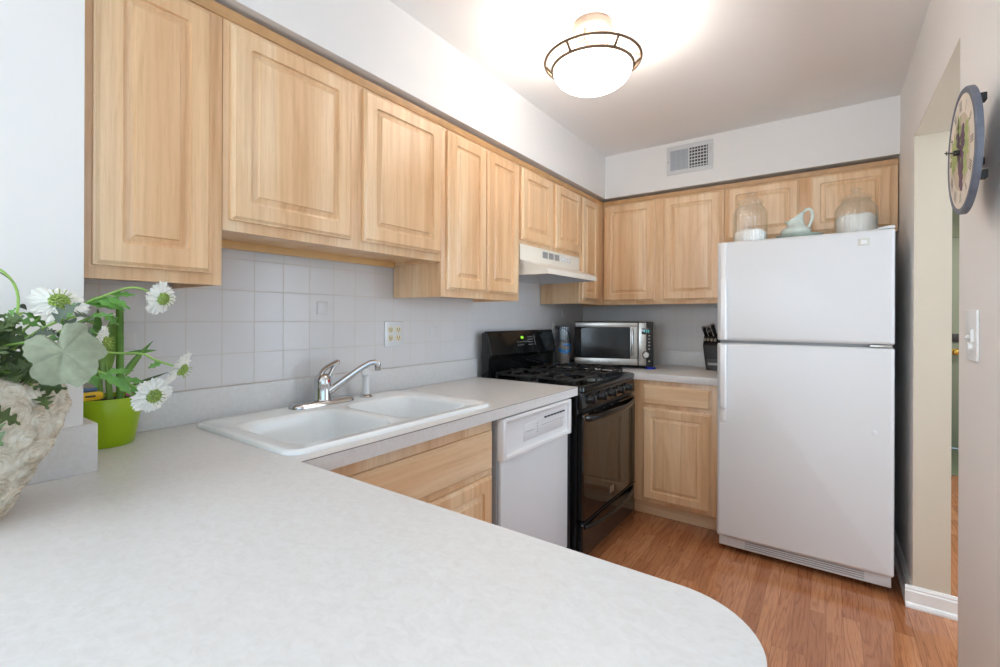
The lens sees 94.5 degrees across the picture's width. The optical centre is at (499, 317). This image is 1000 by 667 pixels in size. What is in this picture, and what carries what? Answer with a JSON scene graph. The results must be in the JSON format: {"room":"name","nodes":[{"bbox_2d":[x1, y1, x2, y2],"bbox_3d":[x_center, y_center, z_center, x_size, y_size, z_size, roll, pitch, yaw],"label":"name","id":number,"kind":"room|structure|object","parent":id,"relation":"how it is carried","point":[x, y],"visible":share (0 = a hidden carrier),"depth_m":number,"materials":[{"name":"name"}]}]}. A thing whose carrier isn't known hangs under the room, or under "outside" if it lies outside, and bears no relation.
{"room":"kitchen","nodes":[
{"label":"kitchen","id":0,"kind":"room"},
{"bbox_2d":[0,0,84,426],"bbox_3d":[-2.232,0.027,-0.439,0.465,2.440,3.895,0,0,35],"label":"wall","id":1,"kind":"structure","parent":0,"point":[42,42],"depth_m":0.96,"materials":[{"name":"paint"}]},
{"bbox_2d":[26,417,97,485],"bbox_3d":[-1.206,0.284,0.868,0.340,0.106,0.616,0,0,35],"label":"backsplash","id":2,"kind":"structure","parent":1,"relation":"attached to","point":[74,452],"depth_m":0.99,"materials":[{"name":"laminate"}]},
{"bbox_2d":[83,392,140,448],"bbox_3d":[-1.053,0.274,1.238,0.151,0.128,0.151,0,0,35],"label":"pot","id":3,"kind":"object","parent":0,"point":[114,415],"depth_m":1.20,"materials":[{"name":"green ceramic"}]},
{"bbox_2d":[83,248,582,392],"bbox_3d":[-0.266,0.035,2.615,0.122,2.440,3.362,0,0,35],"label":"wall","id":4,"kind":"structure","parent":0,"point":[270,317],"depth_m":1.78,"materials":[{"name":"tile"}]},
{"bbox_2d":[84,0,221,288],"bbox_3d":[-0.969,-0.475,1.239,0.323,0.769,0.295,0,0,35],"label":"upper cabinet","id":5,"kind":"object","parent":4,"relation":"attached to","point":[153,88],"visible":0.91,"depth_m":1.13,"materials":[{"name":"brown wood"}]},
{"bbox_2d":[136,359,476,432],"bbox_3d":[-0.656,0.286,1.950,0.018,0.106,1.783,0,0,35],"label":"backsplash","id":6,"kind":"structure","parent":4,"relation":"attached to","point":[198,405],"depth_m":1.69,"materials":[{"name":"tile"}]},
{"bbox_2d":[221,17,441,267],"bbox_3d":[-0.626,-0.546,1.720,0.323,0.625,0.882,0,0,35],"label":"upper cabinet","id":7,"kind":"object","parent":4,"relation":"attached to","point":[317,163],"visible":0.92,"depth_m":1.52,"materials":[{"name":"brown wood"}]},
{"bbox_2d":[384,321,402,346],"bbox_3d":[-0.499,0.075,2.179,0.008,0.116,0.114,0,0,35],"label":"wall outlet","id":8,"kind":"object","parent":4,"relation":"attached to","point":[393,331],"visible":1,"depth_m":2.17,"materials":[{"name":"white plastic"}]},
{"bbox_2d":[388,327,393,332],"bbox_3d":[-0.511,0.056,2.159,0.003,0.028,0.033,0,0,35],"label":"receptacle","id":9,"kind":"object","parent":8,"relation":"attached to","point":[390,329],"depth_m":2.16,"materials":[{"name":"beige plastic"}]},
{"bbox_2d":[395,327,400,332],"bbox_3d":[-0.484,0.056,2.196,0.003,0.028,0.033,0,0,35],"label":"receptacle","id":10,"kind":"object","parent":8,"relation":"attached to","point":[397,329],"depth_m":2.19,"materials":[{"name":"beige plastic"}]},
{"bbox_2d":[395,335,400,340],"bbox_3d":[-0.484,0.095,2.196,0.003,0.028,0.033,0,0,35],"label":"receptacle","id":11,"kind":"object","parent":8,"relation":"attached to","point":[397,337],"depth_m":2.19,"materials":[{"name":"beige plastic"}]},
{"bbox_2d":[393,126,518,301],"bbox_3d":[-0.191,-0.474,2.331,0.323,0.765,0.614,0,0,35],"label":"upper cabinet","id":12,"kind":"object","parent":4,"relation":"attached to","point":[479,262],"visible":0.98,"depth_m":2.15,"materials":[{"name":"brown wood"}]},
{"bbox_2d":[519,165,580,257],"bbox_3d":[0.204,-0.630,2.885,0.323,0.450,0.740,0,0,35],"label":"upper cabinet","id":13,"kind":"object","parent":4,"relation":"attached to","point":[549,212],"visible":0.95,"depth_m":2.72,"materials":[{"name":"brown wood"}]},
{"bbox_2d":[552,323,556,337],"bbox_3d":[0.412,0.092,3.458,0.008,0.114,0.070,0,0,35],"label":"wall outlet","id":14,"kind":"object","parent":4,"relation":"attached to","point":[554,330],"visible":0.93,"depth_m":3.45,"materials":[{"name":"white plastic"}]},
{"bbox_2d":[519,243,596,284],"bbox_3d":[0.257,-0.320,2.848,0.454,0.169,0.730,0,0,35],"label":"range hood","id":15,"kind":"object","parent":4,"relation":"attached to","point":[539,266],"visible":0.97,"depth_m":2.77,"materials":[{"name":"beige metal"}]},
{"bbox_2d":[543,252,547,258],"bbox_3d":[0.267,-0.369,2.725,0.003,0.037,0.058,0,0,35],"label":"vent grille","id":16,"kind":"object","parent":15,"relation":"attached to","point":[545,254],"depth_m":2.73,"materials":[{"name":"grey plastic"}]},
{"bbox_2d":[549,253,553,259],"bbox_3d":[0.309,-0.369,2.784,0.003,0.037,0.058,0,0,35],"label":"vent grille","id":17,"kind":"object","parent":15,"relation":"attached to","point":[551,255],"depth_m":2.79,"materials":[{"name":"grey plastic"}]},
{"bbox_2d":[561,257,570,262],"bbox_3d":[0.420,-0.367,2.937,0.008,0.030,0.130,0,0,35],"label":"switch","id":18,"kind":"object","parent":15,"relation":"attached to","point":[563,259],"depth_m":2.94,"materials":[{"name":"white plastic"}]},
{"bbox_2d":[553,348,573,362],"bbox_3d":[0.502,0.291,3.576,0.018,0.106,0.662,0,0,35],"label":"backsplash","id":19,"kind":"structure","parent":4,"relation":"attached to","point":[572,349],"depth_m":3.45,"materials":[{"name":"laminate"}]},
{"bbox_2d":[540,195,611,305],"bbox_3d":[0.622,-0.475,3.471,0.323,0.757,0.694,0,0,35],"label":"upper cabinet","id":20,"kind":"object","parent":4,"relation":"attached to","point":[591,256],"visible":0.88,"depth_m":3.21,"materials":[{"name":"brown wood"}]},
{"bbox_2d":[214,0,899,201],"bbox_3d":[0.557,-1.028,1.959,1.977,0.308,3.242,0,0,35],"label":"wall","id":21,"kind":"structure","parent":0,"point":[377,41],"depth_m":2.46,"materials":[{"name":"paint"}]},
{"bbox_2d":[189,0,898,205],"bbox_3d":[0.591,-0.840,1.747,1.666,0.028,2.935,0,0,35],"label":"trim","id":22,"kind":"structure","parent":21,"relation":"attached to","point":[213,6],"depth_m":1.98,"materials":[{"name":"brown wood"}]},
{"bbox_2d":[667,139,712,175],"bbox_3d":[1.247,-1.056,3.044,0.290,0.190,0.016,0,0,35],"label":"air vent","id":23,"kind":"object","parent":21,"relation":"in","point":[695,156],"visible":1,"depth_m":3.04,"materials":[{"name":"grey plastic"}]},
{"bbox_2d":[673,144,707,170],"bbox_3d":[1.248,-1.055,3.051,0.244,0.140,0.002,0,0,35],"label":"grille","id":24,"kind":"object","parent":23,"relation":"attached to","point":[688,157],"depth_m":3.04,"materials":[{"name":"grey plastic"}]},
{"bbox_2d":[556,340,570,363],"bbox_3d":[0.454,0.244,3.303,0.103,0.176,0.102,0,0,35],"label":"bottle","id":25,"kind":"object","parent":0,"point":[563,351],"visible":0.95,"depth_m":3.26,"materials":[{"name":"clear plastic"}]},
{"bbox_2d":[582,303,717,351],"bbox_3d":[1.576,0.042,3.292,2.097,2.440,0.122,0,0,35],"label":"wall","id":26,"kind":"structure","parent":0,"point":[677,327],"depth_m":3.44,"materials":[{"name":"tile"}]},
{"bbox_2d":[603,189,724,305],"bbox_3d":[1.180,-0.473,3.303,0.817,0.757,0.323,0,0,35],"label":"upper cabinet","id":27,"kind":"object","parent":26,"relation":"attached to","point":[661,250],"visible":0.89,"depth_m":3.15,"materials":[{"name":"brown wood"}]},
{"bbox_2d":[653,350,705,366],"bbox_3d":[1.170,0.293,3.495,1.162,0.106,0.019,0,0,35],"label":"backsplash","id":28,"kind":"structure","parent":26,"relation":"attached to","point":[669,357],"depth_m":3.38,"materials":[{"name":"laminate"}]},
{"bbox_2d":[725,164,897,241],"bbox_3d":[1.859,-0.657,2.820,0.842,0.384,0.323,0,0,35],"label":"upper cabinet","id":29,"kind":"object","parent":26,"relation":"attached to","point":[783,201],"visible":0.8,"depth_m":2.65,"materials":[{"name":"brown wood"}]},
{"bbox_2d":[390,0,929,156],"bbox_3d":[1.221,-1.209,0.975,4.600,0.060,10.200,0,0,35],"label":"ceiling","id":30,"kind":"structure","parent":0,"point":[706,67],"depth_m":2.06,"materials":[{"name":"paint"}]},
{"bbox_2d":[544,12,642,96],"bbox_3d":[0.373,-1.052,1.865,0.390,0.260,0.390,0,0,35],"label":"ceiling light","id":31,"kind":"object","parent":30,"relation":"attached to","point":[593,69],"visible":1,"depth_m":1.79,"materials":[{"name":"white glass"}]},
{"bbox_2d":[588,448,957,666],"bbox_3d":[1.212,1.291,0.975,4.600,0.060,10.200,0,0,35],"label":"floor","id":32,"kind":"structure","parent":0,"point":[800,615],"depth_m":2.08,"materials":[{"name":"brown wood"}]},
{"bbox_2d":[329,421,491,523],"bbox_3d":[-0.506,0.819,1.624,0.618,0.871,0.820,0,0,35],"label":"base cabinet","id":33,"kind":"object","parent":32,"relation":"on","point":[453,471],"visible":0.25,"depth_m":1.55,"materials":[{"name":"brown wood"}]},
{"bbox_2d":[492,398,570,547],"bbox_3d":[-0.078,0.819,2.186,0.631,0.863,0.574,0,0,35],"label":"dishwasher","id":34,"kind":"object","parent":32,"relation":"on","point":[529,447],"visible":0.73,"depth_m":1.98,"materials":[{"name":"grey plastic"}]},
{"bbox_2d":[492,420,497,525],"bbox_3d":[-0.092,0.772,2.195,0.598,0.768,0.572,0,0,35],"label":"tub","id":35,"kind":"object","parent":34,"relation":"in","point":[494,423],"depth_m":1.79,"materials":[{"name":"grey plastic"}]},
{"bbox_2d":[482,329,634,554],"bbox_3d":[0.387,0.668,2.772,0.708,1.178,0.758,0,0,35],"label":"gas range","id":36,"kind":"object","parent":32,"relation":"on","point":[602,435],"visible":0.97,"depth_m":2.58,"materials":[{"name":"black metal"}]},
{"bbox_2d":[489,367,633,392],"bbox_3d":[0.366,0.357,2.788,0.652,0.033,0.756,0,0,35],"label":"cooktop","id":37,"kind":"object","parent":36,"relation":"in","point":[603,381],"depth_m":2.63,"materials":[{"name":"black metal"}]},
{"bbox_2d":[566,397,570,548],"bbox_3d":[0.102,0.821,2.459,0.568,0.871,0.070,0,0,35],"label":"strip","id":38,"kind":"object","parent":32,"relation":"on","point":[568,435],"visible":0.03,"depth_m":2.31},
{"bbox_2d":[631,379,716,529],"bbox_3d":[1.233,0.825,3.053,0.538,0.871,0.638,0,0,35],"label":"base cabinet","id":39,"kind":"object","parent":32,"relation":"on","point":[676,423],"visible":0.84,"depth_m":2.79,"materials":[{"name":"brown wood"}]},
{"bbox_2d":[553,348,716,385],"bbox_3d":[0.975,0.314,3.238,1.181,0.148,0.664,0,0,35],"label":"countertop","id":40,"kind":"structure","parent":39,"relation":"on","point":[689,367],"depth_m":3.15,"materials":[{"name":"laminate"}]},
{"bbox_2d":[555,326,573,360],"bbox_3d":[0.559,0.201,3.588,0.080,0.280,0.407,0,0,35],"label":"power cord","id":41,"kind":"object","parent":40,"relation":"on","point":[556,327],"visible":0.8,"depth_m":3.44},
{"bbox_2d":[574,321,652,366],"bbox_3d":[0.820,0.185,3.335,0.530,0.318,0.398,0,0,15],"label":"microwave oven","id":42,"kind":"object","parent":40,"relation":"on","point":[607,343],"visible":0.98,"depth_m":3.18,"materials":[{"name":"silver metal"}]},
{"bbox_2d":[703,336,719,370],"bbox_3d":[1.454,0.235,3.117,0.142,0.223,0.202,0,0,35],"label":"knife block","id":43,"kind":"object","parent":40,"relation":"on","point":[710,348],"visible":0.51,"depth_m":3.05,"materials":[{"name":"grey plastic"}]},
{"bbox_2d":[701,326,707,335],"bbox_3d":[1.402,0.110,3.151,0.073,0.112,0.020,0,0,-24],"label":"knife","id":44,"kind":"object","parent":43,"relation":"in","point":[704,330],"visible":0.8,"depth_m":3.14,"materials":[{"name":"black plastic"}]},
{"bbox_2d":[710,323,716,335],"bbox_3d":[1.450,0.100,3.118,0.082,0.131,0.020,0,0,-24],"label":"knife","id":45,"kind":"object","parent":43,"relation":"in","point":[712,325],"visible":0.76,"depth_m":3.11,"materials":[{"name":"black plastic"}]},
{"bbox_2d":[717,225,894,587],"bbox_3d":[1.689,0.407,2.591,0.736,1.652,0.818,0,0,35],"label":"refrigerator","id":46,"kind":"object","parent":32,"relation":"on","point":[806,335],"visible":1,"depth_m":2.26,"materials":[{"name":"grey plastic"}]},
{"bbox_2d":[733,198,767,241],"bbox_3d":[1.362,-0.538,2.518,0.169,0.292,0.169,0,0,35],"label":"glass jar","id":47,"kind":"object","parent":46,"relation":"on","point":[746,198],"visible":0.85,"depth_m":2.49,"materials":[{"name":"clear glass"}]},
{"bbox_2d":[734,228,765,241],"bbox_3d":[1.362,-0.443,2.518,0.151,0.083,0.151,0,0,35],"label":"powder","id":48,"kind":"object","parent":47,"relation":"in","point":[745,234],"visible":0.74,"depth_m":2.46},
{"bbox_2d":[834,187,877,228],"bbox_3d":[1.821,-0.529,2.363,0.181,0.276,0.181,0,0,35],"label":"glass jar","id":49,"kind":"object","parent":46,"relation":"on","point":[855,187],"visible":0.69,"depth_m":2.31,"materials":[{"name":"clear glass"}]},
{"bbox_2d":[836,212,875,232],"bbox_3d":[1.821,-0.466,2.363,0.163,0.133,0.163,0,0,35],"label":"powder","id":50,"kind":"object","parent":49,"relation":"in","point":[864,221],"visible":0.78,"depth_m":2.30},
{"bbox_3d":[1.578,-0.403,2.437,0.240,0.023,0.240,0,0,35],"label":"saucer","id":51,"kind":"object","parent":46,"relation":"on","visible":0},
{"bbox_2d":[776,232,822,237],"bbox_3d":[1.578,-0.423,2.437,0.210,0.023,0.210,0,0,35],"label":"saucer","id":52,"kind":"object","parent":51,"relation":"on","point":[799,233],"visible":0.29,"depth_m":2.36,"materials":[{"name":"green ceramic"}]},
{"bbox_2d":[781,207,813,234],"bbox_3d":[1.570,-0.500,2.443,0.149,0.154,0.140,0,0,35],"label":"pitcher","id":53,"kind":"object","parent":52,"relation":"on","point":[795,225],"visible":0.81,"depth_m":2.41,"materials":[{"name":"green ceramic"}]},
{"bbox_3d":[-0.266,0.819,0.557,0.873,0.871,0.618,0,0,35],"label":"base cabinet","id":54,"kind":"object","parent":32,"relation":"on","visible":0},
{"bbox_2d":[0,359,766,666],"bbox_3d":[-0.180,0.309,1.233,1.626,0.148,2.400,0,0,35],"label":"countertop","id":55,"kind":"structure","parent":54,"relation":"on","point":[179,544],"depth_m":0.62,"materials":[{"name":"laminate"}]},
{"bbox_2d":[0,377,71,517],"bbox_3d":[-0.898,0.216,0.746,0.301,0.243,0.300,0,0,30],"label":"vase","id":56,"kind":"object","parent":55,"relation":"on","point":[26,444],"visible":0.8,"depth_m":0.75,"materials":[{"name":"stone"}]},
{"bbox_2d":[0,346,8,362],"bbox_3d":[-0.850,0.089,0.725,0.106,0.161,0.103,0,0,35],"label":"leafy sprig","id":57,"kind":"object","parent":56,"relation":"in","point":[5,347],"visible":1,"depth_m":0.74,"materials":[{"name":"green plant"}]},
{"bbox_2d":[0,366,20,445],"bbox_3d":[-0.804,0.117,0.690,0.210,0.130,0.076,0,0,13],"label":"leafy sprig","id":58,"kind":"object","parent":56,"relation":"in","point":[5,415],"visible":1,"depth_m":0.69,"materials":[{"name":"green plant"}]},
{"bbox_2d":[0,312,26,358],"bbox_3d":[-0.854,0.071,0.772,0.112,0.195,0.095,0,0,35],"label":"leafy sprig","id":59,"kind":"object","parent":56,"relation":"in","point":[8,330],"visible":0.88,"depth_m":0.78,"materials":[{"name":"green plant"}]},
{"bbox_2d":[0,268,26,350],"bbox_3d":[-0.900,0.034,0.820,0.113,0.271,0.120,0,0,35],"label":"leafy sprig","id":60,"kind":"object","parent":56,"relation":"in","point":[2,272],"visible":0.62,"depth_m":0.84,"materials":[{"name":"green plant"}]},
{"bbox_2d":[0,346,28,370],"bbox_3d":[-0.832,0.108,0.779,0.097,0.123,0.116,0,0,24],"label":"leafy sprig","id":61,"kind":"object","parent":56,"relation":"in","point":[19,353],"visible":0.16,"depth_m":0.79,"materials":[{"name":"green plant"}]},
{"bbox_2d":[4,307,48,334],"bbox_3d":[-0.881,0.075,0.812,0.068,0.188,0.138,0,0,4],"label":"leafy sprig","id":62,"kind":"object","parent":56,"relation":"in","point":[25,321],"visible":0.38,"depth_m":0.84,"materials":[{"name":"green plant"}]},
{"bbox_2d":[0,354,67,409],"bbox_3d":[-0.814,0.113,0.752,0.165,0.114,0.067,0,0,-16],"label":"leafy sprig","id":63,"kind":"object","parent":56,"relation":"in","point":[20,369],"visible":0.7,"depth_m":0.76,"materials":[{"name":"green plant"}]},
{"bbox_2d":[3,286,89,359],"bbox_3d":[-0.863,0.057,0.840,0.058,0.236,0.183,0,0,29],"label":"flower","id":64,"kind":"object","parent":56,"relation":"in","point":[43,301],"visible":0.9,"depth_m":0.87,"materials":[{"name":"white plant"}]},
{"bbox_2d":[47,289,72,308],"bbox_3d":[-0.832,-0.036,0.874,0.035,0.040,0.034,0,0,35],"label":"flower","id":65,"kind":"object","parent":64,"relation":"on","point":[61,297],"depth_m":0.87,"materials":[{"name":"green plant"}]},
{"bbox_2d":[4,303,93,360],"bbox_3d":[-0.835,0.071,0.817,0.103,0.198,0.191,0,0,35],"label":"leafy sprig","id":66,"kind":"object","parent":56,"relation":"in","point":[62,313],"visible":0.56,"depth_m":0.85,"materials":[{"name":"green plant"}]},
{"bbox_2d":[2,322,107,386],"bbox_3d":[-0.776,0.088,0.758,0.202,0.163,0.060,0,0,-11],"label":"leaf","id":67,"kind":"object","parent":56,"relation":"in","point":[73,360],"visible":1,"depth_m":0.76,"materials":[{"name":"plant"}]},
{"bbox_2d":[23,303,118,340],"bbox_3d":[-0.837,0.070,0.844,0.068,0.199,0.231,0,0,35],"label":"leafy sprig","id":68,"kind":"object","parent":56,"relation":"in","point":[107,316],"visible":0.39,"depth_m":0.90,"materials":[{"name":"green plant"}]},
{"bbox_2d":[14,281,175,350],"bbox_3d":[-0.815,0.047,0.896,0.088,0.255,0.317,0,0,40],"label":"flower","id":69,"kind":"object","parent":56,"relation":"in","point":[160,297],"visible":0.94,"depth_m":0.96,"materials":[{"name":"white plant"}]},
{"bbox_2d":[157,292,172,305],"bbox_3d":[-0.709,-0.039,0.978,0.022,0.030,0.029,0,0,10],"label":"flower","id":70,"kind":"object","parent":69,"relation":"on","point":[163,298],"depth_m":0.98,"materials":[{"name":"green plant"}]},
{"bbox_2d":[96,326,114,348],"bbox_3d":[-0.827,0.094,0.835,0.054,0.161,0.209,0,0,35],"label":"stem","id":71,"kind":"object","parent":56,"relation":"in","point":[103,334],"visible":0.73,"depth_m":0.90,"materials":[{"name":"white plant"}]},
{"bbox_2d":[102,336,114,348],"bbox_3d":[-0.769,0.048,0.906,0.018,0.026,0.025,0,0,-24],"label":"flower","id":72,"kind":"object","parent":71,"relation":"on","point":[106,341],"depth_m":0.90,"materials":[{"name":"green plant"}]},
{"bbox_2d":[88,368,173,411],"bbox_3d":[-0.781,0.137,0.857,0.042,0.114,0.301,0,0,42],"label":"flower","id":73,"kind":"object","parent":56,"relation":"in","point":[149,396],"visible":0.94,"depth_m":0.92,"materials":[{"name":"white plant"}]},
{"bbox_2d":[146,389,165,404],"bbox_3d":[-0.698,0.161,0.937,0.025,0.032,0.031,0,0,35],"label":"flower","id":74,"kind":"object","parent":73,"relation":"on","point":[153,396],"depth_m":0.94,"materials":[{"name":"green plant"}]},
{"bbox_2d":[108,351,192,383],"bbox_3d":[-0.777,0.120,0.877,0.334,0.109,0.062,0,0,-44],"label":"stem","id":75,"kind":"object","parent":56,"relation":"in","point":[181,367],"visible":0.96,"depth_m":0.96,"materials":[{"name":"white plant"}]},
{"bbox_2d":[177,364,192,378],"bbox_3d":[-0.665,0.112,0.974,0.027,0.032,0.029,0,0,-12],"label":"flower","id":76,"kind":"object","parent":75,"relation":"on","point":[182,369],"depth_m":0.97,"materials":[{"name":"green plant"}]},
{"bbox_2d":[83,307,167,448],"bbox_3d":[-1.039,0.148,1.257,0.151,0.378,0.198,0,0,35],"label":"potted plant","id":77,"kind":"object","parent":55,"relation":"on","point":[114,415],"visible":0.57,"depth_m":1.23,"materials":[{"name":"green ceramic"}]},
{"bbox_2d":[83,388,102,400],"bbox_3d":[-1.055,0.196,1.185,0.013,0.031,0.057,0,0,35],"label":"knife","id":78,"kind":"object","parent":77,"relation":"in","point":[90,395],"visible":0.64,"depth_m":1.19,"materials":[{"name":"yellow plastic"}]},
{"bbox_2d":[288,360,380,409],"bbox_3d":[-0.646,0.247,1.795,0.339,0.166,0.131,0,0,-37],"label":"kitchen faucet","id":79,"kind":"object","parent":55,"relation":"on","point":[323,389],"visible":1,"depth_m":1.77,"materials":[{"name":"silver metal"}]},
{"bbox_2d":[197,390,488,455],"bbox_3d":[-0.493,0.418,1.623,0.557,0.181,0.837,0,0,35],"label":"sink","id":80,"kind":"object","parent":55,"relation":"in","point":[282,431],"visible":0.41,"depth_m":1.60,"materials":[{"name":"white ceramic"}]},
{"bbox_2d":[360,368,371,397],"bbox_3d":[-0.561,0.270,1.936,0.056,0.123,0.055,0,0,35],"label":"sprayer","id":81,"kind":"object","parent":80,"relation":"on","point":[365,373],"visible":0.98,"depth_m":1.92,"materials":[{"name":"white plastic"}]},
{"bbox_2d":[892,0,999,666],"bbox_3d":[1.669,0.043,1.719,0.120,2.440,2.337,0,0,35],"label":"wall","id":82,"kind":"structure","parent":0,"point":[976,23],"depth_m":1.22,"materials":[{"name":"paint"}]},
{"bbox_2d":[894,528,957,620],"bbox_3d":[2.091,1.219,2.321,0.168,0.090,0.861,0,0,35],"label":"baseboard","id":83,"kind":"structure","parent":82,"relation":"attached to","point":[917,598],"depth_m":2.00,"materials":[{"name":"white wood"}]},
{"bbox_2d":[913,39,959,594],"bbox_3d":[1.611,0.231,1.637,0.121,2.062,0.873,0,0,35],"label":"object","id":84,"kind":"structure","parent":82,"relation":"attached to","point":[932,348],"depth_m":1.99,"materials":[{"name":"paint"}]},
{"bbox_2d":[944,85,987,214],"bbox_3d":[1.068,-0.377,1.039,0.071,0.280,0.280,0,0,35],"label":"wall clock","id":85,"kind":"object","parent":82,"relation":"attached to","point":[966,160],"visible":1,"depth_m":1.01,"materials":[{"name":"grey metal"}]},
{"bbox_2d":[964,310,978,361],"bbox_3d":[1.206,0.044,1.186,0.015,0.129,0.107,0,0,35],"label":"light switch","id":86,"kind":"object","parent":82,"relation":"attached to","point":[972,316],"visible":1,"depth_m":1.16,"materials":[{"name":"white plastic"}]},
{"bbox_2d":[952,208,958,237],"bbox_3d":[4.615,0.054,4.386,1.623,2.440,0.100,0,0,35],"label":"wall","id":87,"kind":"structure","parent":0,"point":[955,217],"depth_m":4.47,"materials":[{"name":"green paint"}]},
{"bbox_2d":[951,448,957,475],"bbox_3d":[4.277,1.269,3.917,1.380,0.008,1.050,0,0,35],"label":"trim","id":88,"kind":"structure","parent":87,"relation":"attached to","point":[954,452],"depth_m":4.04,"materials":[{"name":"green paint"}]},
{"bbox_2d":[951,238,958,447],"bbox_3d":[4.745,0.243,4.223,0.940,2.038,0.125,0,0,35],"label":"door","id":89,"kind":"structure","parent":87,"relation":"in","point":[955,241],"depth_m":4.48,"materials":[{"name":"green paint"}]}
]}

